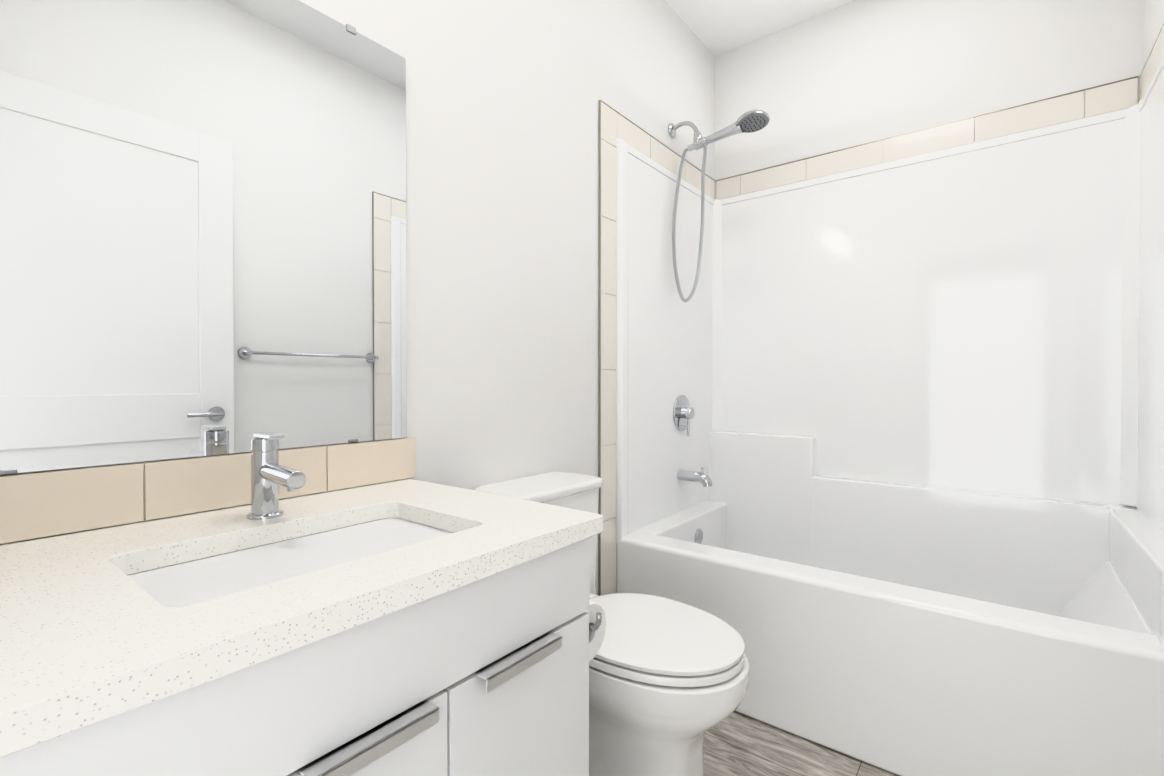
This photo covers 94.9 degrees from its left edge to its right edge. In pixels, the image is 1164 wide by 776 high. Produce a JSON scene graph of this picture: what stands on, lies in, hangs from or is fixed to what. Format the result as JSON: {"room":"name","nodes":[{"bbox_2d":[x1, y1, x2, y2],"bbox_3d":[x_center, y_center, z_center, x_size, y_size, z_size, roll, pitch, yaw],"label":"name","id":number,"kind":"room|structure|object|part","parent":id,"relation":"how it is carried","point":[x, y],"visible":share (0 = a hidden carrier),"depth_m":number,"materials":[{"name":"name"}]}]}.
{"room":"bathroom","nodes":[
{"label":"bathroom","id":0,"kind":"room"},
{"bbox_2d":[0,0,714,594],"bbox_3d":[-0.574,-0.300,1.239,0.120,2.740,4.135,0,1,38],"label":"wall","id":1,"kind":"structure","parent":0,"point":[502,166],"depth_m":1.61,"materials":[{"name":"paint"}]},
{"bbox_2d":[0,0,406,474],"bbox_3d":[-0.677,-0.342,1.000,0.010,0.934,0.794,0,1,38],"label":"mirror","id":2,"kind":"object","parent":1,"relation":"attached to","point":[202,227],"visible":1,"depth_m":0.97,"materials":[{"name":"clear glass"}]},
{"bbox_2d":[0,437,415,543],"bbox_3d":[-0.671,0.177,1.015,0.009,0.100,0.821,0,1,38],"label":"backsplash","id":3,"kind":"structure","parent":1,"relation":"attached to","point":[35,505],"depth_m":0.93,"materials":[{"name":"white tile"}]},
{"bbox_2d":[601,102,716,594],"bbox_3d":[0.365,0.006,2.328,0.014,2.101,0.960,0,1,38],"label":"tile","id":4,"kind":"structure","parent":1,"relation":"attached to","point":[614,126],"depth_m":2.00,"materials":[{"name":"white tile"}]},
{"bbox_2d":[665,0,855,56],"bbox_3d":[0.073,-1.690,0.718,1.764,0.050,4.135,0,1,38],"label":"ceiling","id":5,"kind":"structure","parent":0,"point":[718,27],"depth_m":2.42,"materials":[{"name":"paint"}]},
{"bbox_2d":[703,711,897,775],"bbox_3d":[0.073,1.099,0.745,1.764,0.050,4.135,0,1,38],"label":"floor","id":6,"kind":"structure","parent":0,"point":[735,743],"depth_m":1.55,"materials":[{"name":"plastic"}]},
{"bbox_2d":[0,432,605,775],"bbox_3d":[-0.407,0.577,0.878,0.594,0.992,0.926,0,1,38],"label":"bathroom vanity","id":7,"kind":"object","parent":6,"relation":"on","point":[408,627],"visible":1,"depth_m":0.67,"materials":[{"name":"white painted wood"},{"name":"quartz"},{"name":"brushed metal"}]},
{"bbox_2d":[246,432,305,519],"bbox_3d":[-0.528,0.154,0.924,0.155,0.148,0.058,0,1,38],"label":"faucet","id":8,"kind":"object","parent":7,"relation":"on","point":[267,474],"depth_m":0.93,"materials":[{"name":"silver metal"}]},
{"bbox_2d":[474,472,749,775],"bbox_3d":[0.080,0.671,1.406,0.712,0.793,0.374,0,1,38],"label":"toilet","id":9,"kind":"object","parent":6,"relation":"on","point":[668,682],"visible":0.5,"depth_m":1.22,"materials":[{"name":"white ceramic"}]},
{"bbox_3d":[-0.118,0.288,1.558,0.208,0.030,0.372,0,1,38],"label":"tank lid","id":10,"kind":"part","parent":9,"relation":"part of","materials":[{"name":"white ceramic"}]},
{"bbox_3d":[-0.121,0.475,1.562,0.192,0.342,0.352,0,1,38],"label":"tank","id":11,"kind":"part","parent":9,"relation":"part of","materials":[{"name":"white ceramic"}]},
{"bbox_3d":[0.170,0.624,1.335,0.462,0.020,0.374,0,1,38],"label":"seat","id":12,"kind":"part","parent":9,"relation":"part of","materials":[{"name":"white plastic"}]},
{"bbox_3d":[0.169,0.601,1.335,0.464,0.019,0.374,0,1,38],"label":"lid","id":13,"kind":"part","parent":9,"relation":"part of","materials":[{"name":"white plastic"}]},
{"bbox_3d":[0.151,0.853,1.352,0.531,0.431,0.374,0,1,38],"label":"bowl","id":14,"kind":"part","parent":9,"relation":"part of","materials":[{"name":"white ceramic"}]},
{"bbox_2d":[616,52,1163,775],"bbox_3d":[0.998,-0.052,1.913,1.521,2.230,0.894,0,1,38],"label":"bathtub","id":15,"kind":"object","parent":6,"relation":"on","point":[888,466],"visible":1,"depth_m":1.99,"materials":[{"name":"white plastic"}]},
{"bbox_3d":[0.504,0.391,2.380,0.158,0.084,0.047,0,1,38],"label":"spout","id":16,"kind":"part","parent":15,"relation":"part of","materials":[{"name":"silver metal"}]},
{"bbox_2d":[715,0,1143,181],"bbox_3d":[1.312,-0.311,2.311,1.524,2.740,0.120,0,1,38],"label":"wall","id":17,"kind":"structure","parent":0,"point":[855,73],"depth_m":2.21,"materials":[{"name":"paint"}]},
{"bbox_2d":[601,77,1139,590],"bbox_3d":[0.968,0.011,1.875,1.523,2.104,0.994,0,1,38],"label":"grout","id":18,"kind":"structure","parent":17,"relation":"attached to","point":[883,161],"depth_m":2.01,"materials":[{"name":"white"}]},
{"bbox_2d":[598,23,1163,595],"bbox_3d":[0.967,0.009,1.874,1.523,2.107,0.997,0,1,38],"label":"tile trim edge","id":19,"kind":"structure","parent":17,"relation":"attached to","point":[600,289],"depth_m":1.95,"materials":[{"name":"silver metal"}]},
{"bbox_2d":[717,80,1128,199],"bbox_3d":[1.271,-0.996,2.251,1.523,0.097,0.013,0,1,38],"label":"tile trim","id":20,"kind":"structure","parent":17,"relation":"attached to","point":[1117,96],"depth_m":2.12,"materials":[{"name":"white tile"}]},
{"bbox_2d":[1143,0,1163,67],"bbox_3d":[0.720,-0.291,0.224,0.120,2.740,4.135,0,1,38],"label":"wall","id":21,"kind":"structure","parent":0,"point":[1153,16],"depth_m":1.69,"materials":[{"name":"paint"}]},
{"bbox_2d":[1129,26,1163,107],"bbox_3d":[1.551,0.015,1.397,0.014,2.101,0.960,0,1,38],"label":"tile","id":22,"kind":"structure","parent":21,"relation":"attached to","point":[1158,49],"depth_m":1.69,"materials":[{"name":"white tile"}]}
]}

